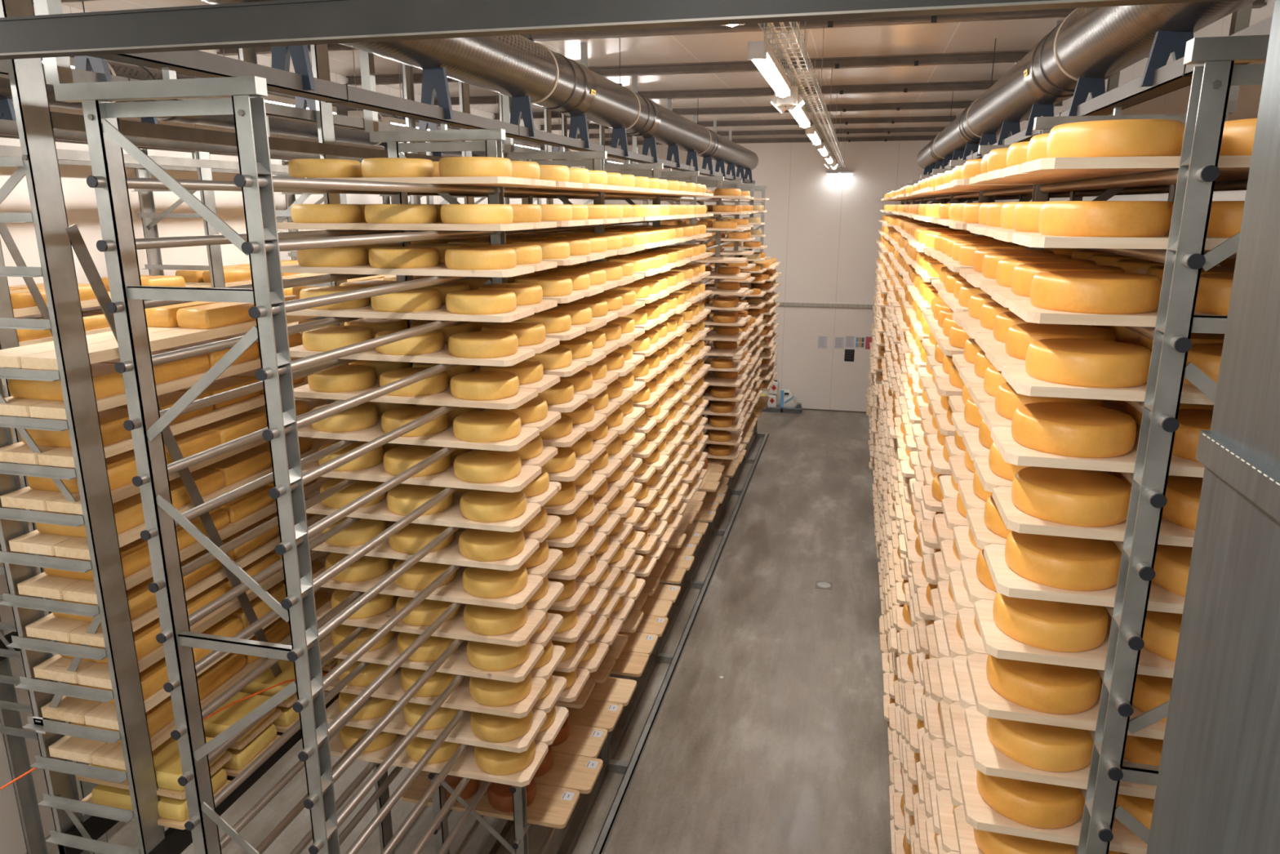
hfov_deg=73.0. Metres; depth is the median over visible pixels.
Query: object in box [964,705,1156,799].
board
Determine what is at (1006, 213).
cheese
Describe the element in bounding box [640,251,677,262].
cheese
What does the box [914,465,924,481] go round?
board
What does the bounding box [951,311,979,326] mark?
board
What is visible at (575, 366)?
board
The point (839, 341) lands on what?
paper sheet
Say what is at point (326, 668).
board
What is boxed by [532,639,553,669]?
cheese
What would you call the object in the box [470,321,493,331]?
cheese
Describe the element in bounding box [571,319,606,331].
board
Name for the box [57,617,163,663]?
cheese block
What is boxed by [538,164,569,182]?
cheese
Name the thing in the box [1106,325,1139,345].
cheese
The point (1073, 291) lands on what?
cheese
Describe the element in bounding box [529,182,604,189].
board
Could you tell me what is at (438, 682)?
cheese
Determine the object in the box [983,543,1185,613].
board
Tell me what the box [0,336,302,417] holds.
plank
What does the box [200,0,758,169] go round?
air duct
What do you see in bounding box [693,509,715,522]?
board
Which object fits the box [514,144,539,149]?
diffuser
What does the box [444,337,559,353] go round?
board
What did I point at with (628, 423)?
board
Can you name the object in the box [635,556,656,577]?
board
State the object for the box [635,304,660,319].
cheese
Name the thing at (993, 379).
cheese
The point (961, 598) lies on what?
board
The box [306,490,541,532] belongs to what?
board
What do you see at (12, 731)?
rack
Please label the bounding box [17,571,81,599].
plank
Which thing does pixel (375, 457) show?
cheese
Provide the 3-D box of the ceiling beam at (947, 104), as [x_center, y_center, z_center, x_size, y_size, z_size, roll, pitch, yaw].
[1.746,-4.707,12.876,8.370,0.105,0.115,4,15,13]
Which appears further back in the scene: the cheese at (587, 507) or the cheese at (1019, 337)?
the cheese at (587, 507)
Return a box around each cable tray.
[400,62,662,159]
[758,21,845,167]
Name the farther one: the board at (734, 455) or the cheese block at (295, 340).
the board at (734, 455)
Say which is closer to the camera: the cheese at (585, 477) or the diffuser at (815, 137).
the cheese at (585, 477)
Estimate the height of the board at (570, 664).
0.028 m
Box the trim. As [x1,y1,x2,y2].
[782,407,866,413]
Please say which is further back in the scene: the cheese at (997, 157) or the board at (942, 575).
the board at (942, 575)
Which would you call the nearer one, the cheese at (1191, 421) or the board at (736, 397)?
the cheese at (1191, 421)
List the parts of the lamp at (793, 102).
lit panel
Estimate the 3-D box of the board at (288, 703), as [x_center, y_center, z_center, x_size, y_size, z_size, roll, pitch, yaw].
[-2.146,1.444,4.885,0.605,0.022,0.330,4,15,13]
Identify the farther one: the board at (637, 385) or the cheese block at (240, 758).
the board at (637, 385)
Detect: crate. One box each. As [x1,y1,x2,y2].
[762,404,782,412]
[782,406,802,413]
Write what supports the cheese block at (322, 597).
on the plank at (70, 748)
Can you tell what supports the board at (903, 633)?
on the rack at (1215, 85)
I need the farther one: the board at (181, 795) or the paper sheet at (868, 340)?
the paper sheet at (868, 340)
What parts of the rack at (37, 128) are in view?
post, post, rail, rail, post, post, post, post, post, post, post, post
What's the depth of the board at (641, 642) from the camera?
7.74 m
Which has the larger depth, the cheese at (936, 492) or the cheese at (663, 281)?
the cheese at (663, 281)
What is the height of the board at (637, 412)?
0.028 m
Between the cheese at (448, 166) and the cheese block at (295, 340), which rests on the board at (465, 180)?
the cheese at (448, 166)
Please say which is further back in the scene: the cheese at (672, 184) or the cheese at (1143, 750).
the cheese at (672, 184)
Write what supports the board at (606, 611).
on the rack at (262, 241)
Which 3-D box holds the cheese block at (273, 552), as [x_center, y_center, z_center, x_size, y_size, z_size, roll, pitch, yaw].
[-2.139,0.697,5.078,0.390,0.092,0.352,4,15,13]
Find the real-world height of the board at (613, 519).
0.028 m
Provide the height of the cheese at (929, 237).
0.092 m
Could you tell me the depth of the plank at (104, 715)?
3.88 m
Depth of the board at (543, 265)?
4.28 m
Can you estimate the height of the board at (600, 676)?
0.028 m
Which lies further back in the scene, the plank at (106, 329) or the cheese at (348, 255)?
the plank at (106, 329)
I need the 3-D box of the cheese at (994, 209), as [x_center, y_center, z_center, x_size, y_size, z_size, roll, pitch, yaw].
[1.532,-0.833,3.395,0.324,0.092,0.324,2,14,8]
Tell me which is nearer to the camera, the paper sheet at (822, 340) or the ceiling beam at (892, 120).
the ceiling beam at (892, 120)
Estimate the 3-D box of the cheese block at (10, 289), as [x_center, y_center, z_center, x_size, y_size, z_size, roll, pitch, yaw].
[-4.146,-0.819,5.480,0.221,0.092,0.369,4,15,13]
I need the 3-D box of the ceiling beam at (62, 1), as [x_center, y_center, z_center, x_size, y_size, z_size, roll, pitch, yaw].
[-0.271,-2.675,4.936,8.370,0.105,0.115,4,15,13]
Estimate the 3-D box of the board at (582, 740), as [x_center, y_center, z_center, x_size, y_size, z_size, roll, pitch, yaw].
[-0.825,2.279,6.433,1.132,0.030,0.350,4,15,13]
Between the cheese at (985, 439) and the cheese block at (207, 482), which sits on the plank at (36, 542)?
the cheese block at (207, 482)
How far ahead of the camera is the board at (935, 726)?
3.96 m
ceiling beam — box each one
[32,0,97,4]
[217,0,1266,55]
[346,49,1148,85]
[433,80,998,105]
[493,101,1062,119]
[539,115,1029,130]
[577,126,945,138]
[604,135,936,145]
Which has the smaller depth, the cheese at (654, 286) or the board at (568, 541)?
the board at (568, 541)
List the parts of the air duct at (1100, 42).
hanger rod, hanger rod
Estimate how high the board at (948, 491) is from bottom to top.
0.028 m
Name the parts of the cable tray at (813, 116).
hanger rod, hanger rod, hanger rod, hanger rod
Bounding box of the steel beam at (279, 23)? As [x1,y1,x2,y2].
[0,0,1234,59]
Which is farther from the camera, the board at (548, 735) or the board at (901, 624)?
the board at (901, 624)
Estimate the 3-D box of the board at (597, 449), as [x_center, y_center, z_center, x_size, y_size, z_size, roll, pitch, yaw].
[-0.831,0.133,5.505,1.190,0.028,0.350,4,15,13]
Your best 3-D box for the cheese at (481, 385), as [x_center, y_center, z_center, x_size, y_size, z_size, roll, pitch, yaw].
[-0.746,-0.202,4.164,0.326,0.085,0.326,7,16,24]
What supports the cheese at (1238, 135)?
on the board at (1228, 163)
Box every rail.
[88,44,755,183]
[591,432,768,853]
[919,16,1272,178]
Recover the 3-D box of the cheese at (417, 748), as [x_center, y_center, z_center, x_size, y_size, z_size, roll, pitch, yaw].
[-1.119,1.714,4.744,0.327,0.085,0.327,5,15,18]
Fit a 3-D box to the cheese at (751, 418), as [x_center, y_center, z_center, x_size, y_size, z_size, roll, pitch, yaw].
[2.008,-0.159,15.767,0.120,0.070,0.120,4,15,13]
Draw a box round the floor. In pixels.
[25,408,892,853]
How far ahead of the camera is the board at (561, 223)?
4.60 m
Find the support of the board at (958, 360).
on the rack at (1215, 85)
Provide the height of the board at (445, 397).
0.028 m
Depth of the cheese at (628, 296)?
6.10 m
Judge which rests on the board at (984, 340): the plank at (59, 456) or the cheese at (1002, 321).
the cheese at (1002, 321)
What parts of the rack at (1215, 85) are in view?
post, post, post, post, post, hanger arm, post, hanger arm, post, post, hanger arm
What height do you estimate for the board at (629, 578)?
0.028 m
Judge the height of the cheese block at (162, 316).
0.092 m
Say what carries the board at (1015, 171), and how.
on the rack at (1215, 85)
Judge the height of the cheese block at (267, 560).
0.092 m
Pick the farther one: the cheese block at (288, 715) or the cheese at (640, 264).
the cheese at (640, 264)
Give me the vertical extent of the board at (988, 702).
0.028 m
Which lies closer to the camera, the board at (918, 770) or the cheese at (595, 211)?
the board at (918, 770)
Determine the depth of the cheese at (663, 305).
7.26 m
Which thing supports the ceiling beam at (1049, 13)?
attached to the ceiling
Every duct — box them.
[0,1,571,167]
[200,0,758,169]
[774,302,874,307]
[916,0,1256,168]
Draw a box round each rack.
[0,0,605,853]
[0,145,541,853]
[33,0,767,853]
[900,2,1270,853]
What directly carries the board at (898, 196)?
on the rack at (1215, 85)
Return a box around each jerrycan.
[767,394,777,407]
[768,379,779,394]
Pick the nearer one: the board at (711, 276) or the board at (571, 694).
the board at (571, 694)
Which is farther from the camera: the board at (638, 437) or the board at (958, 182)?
the board at (638, 437)
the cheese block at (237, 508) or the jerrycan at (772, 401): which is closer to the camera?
the cheese block at (237, 508)
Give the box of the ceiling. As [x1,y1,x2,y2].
[61,0,1066,141]
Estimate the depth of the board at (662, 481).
7.30 m
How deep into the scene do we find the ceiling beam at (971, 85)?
10.64 m
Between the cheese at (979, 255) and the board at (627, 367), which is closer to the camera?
the cheese at (979, 255)
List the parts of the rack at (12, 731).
post, post, rail, rail, post, post, post, post, post, post, post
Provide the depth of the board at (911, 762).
4.92 m
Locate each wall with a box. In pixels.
[0,4,608,853]
[608,140,989,411]
[995,0,1275,202]
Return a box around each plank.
[0,326,180,368]
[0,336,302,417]
[0,399,319,511]
[0,441,58,464]
[8,528,74,555]
[13,283,211,317]
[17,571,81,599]
[18,326,111,346]
[19,315,320,370]
[25,490,319,642]
[28,339,302,419]
[33,653,96,683]
[37,376,308,467]
[40,551,331,724]
[45,400,329,514]
[48,586,324,763]
[53,437,342,559]
[62,476,334,604]
[69,514,328,647]
[76,550,325,689]
[84,552,331,729]
[91,587,337,769]
[199,273,329,287]
[287,321,298,326]
[294,396,327,400]
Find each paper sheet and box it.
[817,335,827,348]
[834,337,844,348]
[844,335,854,347]
[855,336,864,348]
[865,336,871,349]
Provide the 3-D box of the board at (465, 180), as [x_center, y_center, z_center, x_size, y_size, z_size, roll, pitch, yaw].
[-1.120,-1.138,4.016,1.190,0.028,0.350,4,15,13]
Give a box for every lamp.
[41,56,92,71]
[222,48,337,114]
[347,48,383,122]
[381,62,455,130]
[496,140,540,149]
[605,127,625,163]
[722,23,744,26]
[746,22,791,97]
[770,22,804,113]
[786,21,810,128]
[804,59,821,145]
[816,94,828,155]
[823,127,833,164]
[824,118,837,168]
[826,170,853,174]
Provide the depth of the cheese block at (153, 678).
3.98 m
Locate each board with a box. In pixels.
[75,751,231,799]
[80,779,231,829]
[222,734,280,776]
[229,708,281,749]
[275,716,299,732]
[276,222,533,231]
[277,672,323,706]
[280,262,533,277]
[285,302,533,322]
[289,344,535,366]
[293,380,537,409]
[297,417,539,451]
[301,459,541,492]
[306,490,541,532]
[308,524,539,571]
[312,559,543,608]
[315,595,546,646]
[317,176,530,185]
[319,631,543,682]
[321,657,338,671]
[322,665,546,718]
[325,697,546,752]
[328,732,548,786]
[368,261,557,271]
[368,299,557,312]
[375,374,559,392]
[377,404,560,431]
[383,445,557,466]
[386,515,560,542]
[390,548,562,577]
[397,480,561,506]
[401,770,579,828]
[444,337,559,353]
[464,178,555,186]
[475,360,586,377]
[503,181,582,188]
[520,221,556,228]
[525,581,564,612]
[528,613,563,646]
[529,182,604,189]
[529,644,565,679]
[532,675,566,713]
[533,706,568,745]
[533,751,603,793]
[541,256,586,265]
[542,291,584,303]
[542,426,586,447]
[545,326,586,340]
[545,490,588,515]
[545,521,588,547]
[546,184,619,190]
[546,551,590,580]
[547,394,587,412]
[547,458,589,481]
[549,582,589,611]
[551,610,591,642]
[551,723,607,758]
[554,640,588,672]
[555,678,595,708]
[555,698,622,731]
[556,220,585,226]
[557,667,590,702]
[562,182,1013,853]
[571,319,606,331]
[572,286,604,296]
[572,351,606,365]
[572,413,606,431]
[573,382,607,399]
[575,444,605,463]
[575,473,605,495]
[575,560,608,586]
[576,502,607,526]
[576,531,606,555]
[576,587,608,615]
[576,641,608,672]
[577,614,607,644]
[578,186,645,191]
[587,676,636,706]
[588,655,615,683]
[591,457,621,477]
[592,342,618,355]
[592,372,618,385]
[593,430,617,447]
[593,485,618,506]
[593,513,620,535]
[594,401,619,417]
[595,540,620,563]
[595,566,620,591]
[595,592,619,617]
[595,617,622,645]
[605,334,634,346]
[605,634,627,658]
[607,363,635,376]
[607,471,633,489]
[608,306,635,316]
[608,391,632,404]
[608,417,635,434]
[608,444,633,462]
[608,497,635,517]
[608,522,632,543]
[608,547,635,570]
[609,573,635,596]
[609,597,634,621]
[609,650,648,676]
[619,609,643,632]
[622,381,645,394]
[622,406,644,421]
[622,432,645,448]
[622,457,642,472]
[622,482,642,497]
[622,506,644,525]
[622,631,657,655]
[623,530,644,551]
[623,554,643,574]
[623,577,644,599]
[624,354,644,365]
[631,442,657,457]
[631,592,647,610]
[632,466,655,482]
[633,269,658,276]
[633,395,658,408]
[634,370,657,382]
[634,418,656,433]
[634,488,657,506]
[634,511,655,530]
[635,534,657,554]
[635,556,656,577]
[635,614,668,636]
[640,576,659,595]
[640,598,672,617]
[646,454,669,469]
[647,520,667,537]
[647,541,666,559]
[647,583,680,602]
[648,408,668,422]
[648,476,666,492]
[648,498,667,515]
[648,561,666,577]
[656,548,674,564]
[657,527,674,543]
[659,566,685,583]
[665,542,696,555]
[666,532,686,547]
[666,554,693,570]
[675,191,686,194]
[681,510,696,524]
[683,531,702,545]
[684,500,702,513]
[684,521,708,534]
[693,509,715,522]
[695,237,752,240]
[695,258,746,262]
[696,195,750,198]
[697,480,719,491]
[700,500,719,511]
[702,333,743,341]
[702,392,743,401]
[702,406,742,416]
[702,448,739,459]
[702,471,721,481]
[703,274,746,279]
[703,363,742,371]
[703,377,742,386]
[703,421,742,431]
[703,492,724,503]
[704,288,746,294]
[704,304,746,310]
[704,319,746,325]
[705,436,742,445]
[706,349,744,356]
[712,251,753,254]
[742,198,768,199]
[881,652,889,673]
[883,693,890,721]
[888,702,896,731]
[888,754,894,784]
[888,784,894,819]
[889,627,897,652]
[891,729,899,759]
[893,564,903,582]
[893,680,900,706]
[893,759,903,792]
[893,791,905,830]
[894,705,901,735]
[894,829,905,853]
[895,582,906,604]
[895,606,911,631]
[897,194,933,197]
[897,447,909,462]
[899,629,909,654]
[899,653,914,683]
[900,460,915,477]
[901,738,907,773]
[902,504,915,523]
[902,773,915,815]
[903,681,915,714]
[903,804,912,844]
[905,435,917,451]
[905,521,918,541]
[905,743,917,785]
[906,540,922,564]
[906,626,916,654]
[907,408,920,423]
[907,712,919,753]
[909,824,916,853]
[911,423,924,439]
[911,562,928,589]
[911,593,928,622]
[911,653,920,684]
[912,191,951,195]
[912,480,924,502]
[912,792,919,838]
[913,682,924,720]
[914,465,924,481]
[915,436,928,453]
[915,761,924,804]
[916,586,934,620]
[916,619,928,654]
[916,803,928,853]
[917,727,925,769]
[918,450,931,470]
[918,532,936,555]
[920,377,936,391]
[920,484,942,511]
[920,520,940,548]
[920,694,928,733]
[921,187,1056,192]
[921,419,937,436]
[921,658,931,697]
[921,732,934,780]
[921,768,932,817]
[922,466,933,485]
[922,554,938,585]
[924,695,944,740]
[925,387,941,403]
[925,623,938,658]
[925,816,937,853]
[926,434,943,451]
[926,657,942,702]
[928,777,940,834]
[929,449,951,475]
[929,587,943,621]
[930,400,946,417]
[930,737,950,791]
[933,513,954,542]
[933,551,949,581]
[933,619,950,657]
[934,377,962,395]
[936,414,955,435]
[936,789,959,853]
[937,580,958,616]
[937,656,959,705]
[938,184,1104,190]
[938,339,964,355]
[938,475,958,498]
[939,699,955,747]
[940,539,960,573]
[941,497,968,529]
[942,613,967,657]
[944,435,965,456]
[944,746,963,806]
[947,262,973,272]
[948,182,1025,187]
[948,395,964,412]
[948,455,974,484]
[948,570,973,610]
[949,701,972,757]
[950,301,968,311]
[951,178,1164,186]
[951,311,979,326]
[951,354,974,371]
[951,411,979,436]
[952,525,979,560]
[952,655,976,708]
[953,804,983,853]
[956,755,1147,853]
[957,607,988,655]
[958,479,986,511]
[959,367,983,387]
[960,558,1107,611]
[962,320,993,338]
[962,431,990,461]
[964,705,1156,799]
[966,274,995,287]
[966,507,1006,549]
[966,653,1165,739]
[968,176,1061,184]
[968,382,1124,408]
[969,225,1001,235]
[973,456,1131,493]
[973,599,1175,678]
[974,333,1005,352]
[975,173,1248,182]
[978,402,1140,433]
[980,280,1011,295]
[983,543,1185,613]
[985,346,1025,371]
[986,168,1248,180]
[990,426,1204,477]
[991,288,1030,307]
[991,486,1195,546]
[993,230,1168,242]
[1000,364,1214,404]
[1002,164,1248,177]
[1008,299,1219,327]
[1012,232,1230,249]
[1020,155,1251,173]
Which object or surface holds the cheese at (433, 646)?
on the board at (457, 663)
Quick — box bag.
[780,388,797,408]
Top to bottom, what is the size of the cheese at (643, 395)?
0.085 m
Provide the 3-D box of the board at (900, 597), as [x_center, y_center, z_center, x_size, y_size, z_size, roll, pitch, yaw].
[2.556,1.313,6.546,1.190,0.028,0.350,4,15,13]
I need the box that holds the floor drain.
[815,580,832,589]
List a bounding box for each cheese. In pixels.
[288,158,361,177]
[290,204,362,222]
[297,245,368,266]
[299,285,368,309]
[302,325,372,351]
[307,364,375,392]
[311,402,377,431]
[318,440,383,471]
[320,478,386,508]
[321,516,386,546]
[324,552,390,582]
[331,588,394,618]
[331,624,395,653]
[337,658,397,686]
[337,692,397,719]
[339,280,399,302]
[339,725,399,752]
[343,317,407,338]
[348,360,410,378]
[357,242,402,262]
[361,157,434,177]
[364,204,437,223]
[366,401,413,415]
[368,246,439,268]
[370,288,441,311]
[374,328,444,355]
[379,367,448,395]
[381,405,448,436]
[382,444,450,476]
[383,275,435,280]
[386,483,453,515]
[388,523,453,553]
[392,240,444,244]
[392,559,456,590]
[395,595,459,626]
[397,631,458,662]
[400,666,462,697]
[403,702,459,729]
[405,736,461,764]
[406,243,469,262]
[409,320,472,342]
[412,362,475,381]
[416,404,478,419]
[419,281,470,303]
[438,156,512,177]
[440,204,512,223]
[444,247,516,270]
[444,774,479,802]
[445,289,516,314]
[447,240,489,247]
[448,330,518,358]
[450,370,519,400]
[453,410,521,442]
[453,449,521,483]
[454,276,491,289]
[458,528,524,561]
[460,235,489,239]
[460,489,526,522]
[462,564,527,598]
[463,604,527,635]
[466,640,530,671]
[469,672,532,706]
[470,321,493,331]
[470,709,533,742]
[474,739,535,774]
[475,238,528,244]
[477,244,542,264]
[478,283,542,305]
[480,234,512,236]
[480,359,542,384]
[481,321,546,346]
[484,396,547,423]
[487,777,535,812]
[505,235,547,240]
[510,204,542,222]
[511,160,539,179]
[511,240,569,259]
[513,276,572,297]
[513,311,571,333]
[513,435,542,460]
[521,468,549,497]
[521,505,546,533]
[523,539,548,568]
[526,575,548,603]
[527,346,572,369]
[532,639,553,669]
[533,744,553,777]
[535,271,590,290]
[536,238,591,255]
[536,380,573,404]
[537,674,552,700]
[537,704,555,733]
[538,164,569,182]
[538,204,572,221]
[539,413,572,439]
[540,445,575,473]
[541,305,591,324]
[543,480,575,506]
[545,513,576,539]
[546,608,577,633]
[547,577,576,601]
[548,545,577,571]
[551,640,576,662]
[551,668,577,690]
[551,717,569,746]
[555,267,606,284]
[555,337,592,359]
[556,236,607,252]
[557,298,608,317]
[560,369,592,391]
[560,401,594,424]
[567,432,593,455]
[568,167,589,182]
[569,204,588,219]
[572,465,592,486]
[573,494,594,518]
[574,235,622,249]
[574,264,622,280]
[574,329,605,348]
[574,525,594,547]
[577,554,595,577]
[577,585,595,606]
[579,640,596,662]
[581,293,622,311]
[582,360,607,380]
[586,204,607,218]
[586,391,608,410]
[586,421,608,440]
[588,169,607,184]
[588,233,634,247]
[588,261,634,275]
[589,450,608,471]
[591,479,608,498]
[594,534,609,555]
[595,322,621,340]
[598,288,635,305]
[600,351,624,370]
[604,379,622,399]
[604,408,623,427]
[605,204,622,217]
[605,231,648,244]
[605,435,622,455]
[605,464,622,482]
[606,172,622,186]
[606,257,648,271]
[606,489,623,510]
[607,316,635,333]
[608,542,624,564]
[610,284,649,298]
[612,344,632,360]
[615,372,634,388]
[617,425,634,441]
[618,398,633,415]
[619,230,660,242]
[621,173,635,186]
[622,204,632,217]
[622,255,662,268]
[623,309,647,324]
[627,335,650,351]
[628,280,660,293]
[629,253,667,265]
[630,360,648,377]
[630,386,649,402]
[631,204,648,216]
[631,229,668,240]
[633,457,646,475]
[633,481,648,500]
[634,176,648,188]
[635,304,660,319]
[638,276,667,289]
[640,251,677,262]
[640,329,658,343]
[643,353,659,368]
[643,447,659,463]
[644,273,677,285]
[644,300,668,313]
[644,401,660,417]
[647,204,660,216]
[648,177,659,188]
[648,324,666,337]
[649,248,684,260]
[656,296,677,309]
[660,226,693,235]
[660,247,693,257]
[660,318,677,332]
[662,341,677,354]
[666,180,679,191]
[668,267,693,278]
[707,444,730,456]
[708,430,732,441]
[709,416,732,427]
[710,358,733,368]
[710,387,733,398]
[710,402,733,413]
[711,298,736,307]
[712,204,737,212]
[712,221,737,228]
[712,314,736,323]
[714,188,738,195]
[714,340,737,349]
[715,325,739,334]
[715,370,737,378]
[716,266,740,274]
[716,280,739,289]
[748,415,753,421]
[751,411,756,416]
[915,229,958,241]
[924,232,973,248]
[928,262,946,277]
[931,474,949,502]
[933,235,987,250]
[933,302,950,319]
[934,343,944,363]
[937,308,953,327]
[938,203,951,218]
[940,236,998,253]
[942,315,957,336]
[942,355,954,373]
[945,274,964,293]
[946,239,1007,257]
[948,324,970,348]
[949,364,964,388]
[951,241,1017,261]
[953,279,971,298]
[954,429,965,450]
[956,491,966,517]
[958,244,1026,266]
[958,284,986,306]
[962,203,982,222]
[963,158,982,178]
[963,337,982,364]
[964,396,982,427]
[964,448,975,472]
[968,293,995,319]
[972,248,1053,272]
[973,350,992,377]
[973,470,992,501]
[973,827,1075,853]
[975,548,996,591]
[976,769,1084,828]
[977,202,990,224]
[978,418,993,448]
[979,301,1011,329]
[982,252,1071,279]
[983,364,1007,396]
[983,494,1012,538]
[986,147,1008,172]
[986,202,1004,226]
[986,653,1101,714]
[986,716,1093,772]
[988,442,1031,480]
[992,311,1091,342]
[992,591,1108,652]
[995,257,1096,287]
[995,382,1104,419]
[1000,201,1018,229]
[1004,323,1115,359]
[1004,530,1121,591]
[1006,141,1029,167]
[1010,263,1124,297]
[1011,401,1136,457]
[1011,466,1131,526]
[1013,201,1044,232]
[1025,337,1151,387]
[1026,133,1049,161]
[1030,271,1161,314]
[1038,200,1171,237]
[1046,119,1185,157]
[1048,248,1090,256]
[1071,249,1111,259]
[1088,253,1137,266]
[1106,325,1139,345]
[1113,258,1220,274]
[1113,471,1170,485]
[1114,793,1154,830]
[1124,401,1213,425]
[1124,735,1163,766]
[1132,674,1173,723]
[1137,333,1224,352]
[1142,610,1182,662]
[1145,265,1235,281]
[1151,544,1192,596]
[1161,475,1203,530]
[1167,201,1173,232]
[1171,408,1213,462]
[1182,342,1223,386]
[1194,273,1233,315]
[1203,250,1236,255]
[1206,200,1244,237]
[1218,255,1236,266]
[1219,118,1257,155]
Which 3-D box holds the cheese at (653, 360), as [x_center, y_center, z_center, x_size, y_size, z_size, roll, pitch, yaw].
[-0.001,-0.545,7.121,0.326,0.085,0.326,4,15,16]
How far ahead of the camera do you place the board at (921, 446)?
5.53 m
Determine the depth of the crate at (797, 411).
20.12 m
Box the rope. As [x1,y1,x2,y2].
[0,672,328,790]
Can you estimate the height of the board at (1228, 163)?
0.028 m
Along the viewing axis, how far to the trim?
20.32 m
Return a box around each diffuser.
[264,100,335,113]
[391,122,430,130]
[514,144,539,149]
[751,53,789,97]
[789,107,809,128]
[807,132,820,145]
[818,146,827,155]
[825,157,832,164]
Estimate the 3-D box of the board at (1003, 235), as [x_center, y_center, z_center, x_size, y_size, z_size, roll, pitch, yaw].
[1.740,-0.581,2.651,1.190,0.028,0.350,4,15,13]
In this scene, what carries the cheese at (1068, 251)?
on the board at (955, 267)
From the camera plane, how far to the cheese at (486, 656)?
4.39 m
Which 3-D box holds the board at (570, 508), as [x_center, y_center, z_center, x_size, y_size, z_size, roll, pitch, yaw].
[-0.926,0.412,5.220,1.190,0.028,0.350,4,15,13]
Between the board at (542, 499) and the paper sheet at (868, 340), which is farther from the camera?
the paper sheet at (868, 340)
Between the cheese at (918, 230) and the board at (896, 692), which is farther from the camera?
the cheese at (918, 230)
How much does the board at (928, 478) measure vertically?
0.028 m
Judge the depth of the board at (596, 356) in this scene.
5.17 m
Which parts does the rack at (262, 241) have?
hanger arm, post, post, hanger arm, post, post, hanger arm, post, hanger arm, post, hanger arm, post, post, hanger arm, post, post, hanger arm, post, hanger arm, post, hanger arm, post, post, post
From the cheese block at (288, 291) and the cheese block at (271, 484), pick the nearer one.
the cheese block at (271, 484)
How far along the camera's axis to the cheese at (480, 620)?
4.34 m
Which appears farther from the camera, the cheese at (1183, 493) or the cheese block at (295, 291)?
the cheese block at (295, 291)
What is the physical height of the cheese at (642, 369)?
0.085 m
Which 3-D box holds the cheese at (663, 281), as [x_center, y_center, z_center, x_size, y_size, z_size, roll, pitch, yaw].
[0.073,-1.214,7.312,0.327,0.085,0.327,-1,14,-3]
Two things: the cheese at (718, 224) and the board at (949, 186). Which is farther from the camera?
the cheese at (718, 224)
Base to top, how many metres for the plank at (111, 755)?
0.045 m
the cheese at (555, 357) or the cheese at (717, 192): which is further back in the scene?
the cheese at (717, 192)
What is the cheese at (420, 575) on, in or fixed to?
on the board at (454, 591)
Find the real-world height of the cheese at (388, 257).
0.085 m
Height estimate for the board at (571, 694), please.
0.028 m
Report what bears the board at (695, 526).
on the rack at (262, 241)
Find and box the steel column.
[1146,0,1279,853]
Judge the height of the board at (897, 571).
0.028 m
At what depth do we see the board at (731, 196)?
10.85 m
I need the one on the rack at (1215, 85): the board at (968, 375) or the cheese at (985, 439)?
the board at (968, 375)
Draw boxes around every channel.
[0,55,661,171]
[0,98,442,159]
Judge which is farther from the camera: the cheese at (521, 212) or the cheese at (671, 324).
the cheese at (671, 324)
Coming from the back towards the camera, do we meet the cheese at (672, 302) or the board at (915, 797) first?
the cheese at (672, 302)
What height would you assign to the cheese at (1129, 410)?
0.092 m
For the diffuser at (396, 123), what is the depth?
7.86 m
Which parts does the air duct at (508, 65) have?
hanger rod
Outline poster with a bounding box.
[844,349,854,361]
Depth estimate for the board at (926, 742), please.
4.02 m
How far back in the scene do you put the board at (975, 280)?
3.44 m
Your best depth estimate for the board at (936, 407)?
4.75 m
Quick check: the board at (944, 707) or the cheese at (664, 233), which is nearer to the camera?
the board at (944, 707)
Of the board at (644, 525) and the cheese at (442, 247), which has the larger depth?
the board at (644, 525)
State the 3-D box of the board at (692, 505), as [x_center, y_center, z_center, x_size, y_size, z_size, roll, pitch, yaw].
[0.159,0.901,10.208,1.131,0.028,0.350,4,15,13]
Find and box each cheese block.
[8,283,44,288]
[8,288,20,290]
[8,362,124,400]
[9,288,47,308]
[14,313,43,319]
[16,328,53,342]
[20,407,132,448]
[26,450,137,493]
[35,493,144,537]
[37,283,106,301]
[39,312,109,330]
[43,537,151,581]
[51,577,157,622]
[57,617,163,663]
[69,657,168,703]
[71,695,174,742]
[81,306,102,312]
[86,310,103,313]
[90,736,226,791]
[91,767,226,821]
[100,350,208,384]
[101,275,151,291]
[116,391,213,425]
[128,429,220,464]
[140,275,185,286]
[145,301,217,327]
[160,339,257,369]
[168,468,225,508]
[175,268,223,282]
[175,507,228,550]
[176,302,255,328]
[176,377,261,408]
[180,548,234,589]
[186,580,234,625]
[192,615,243,662]
[193,413,267,444]
[196,652,245,700]
[201,448,271,485]
[202,268,251,283]
[203,692,275,742]
[211,331,302,356]
[217,485,274,523]
[221,723,276,769]
[222,265,249,268]
[222,519,279,559]
[222,553,279,591]
[227,368,304,393]
[228,586,286,629]
[234,266,250,269]
[238,659,297,700]
[241,400,308,416]
[244,618,289,663]
[250,436,311,453]
[252,294,298,303]
[262,497,315,519]
[264,478,316,499]
[267,549,312,559]
[271,700,299,726]
[274,560,324,590]
[278,590,329,622]
[280,260,297,262]
[280,262,300,275]
[284,287,293,295]
[292,285,316,298]
[298,320,334,333]
[319,631,337,665]
[346,276,377,281]
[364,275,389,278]
[365,277,383,280]

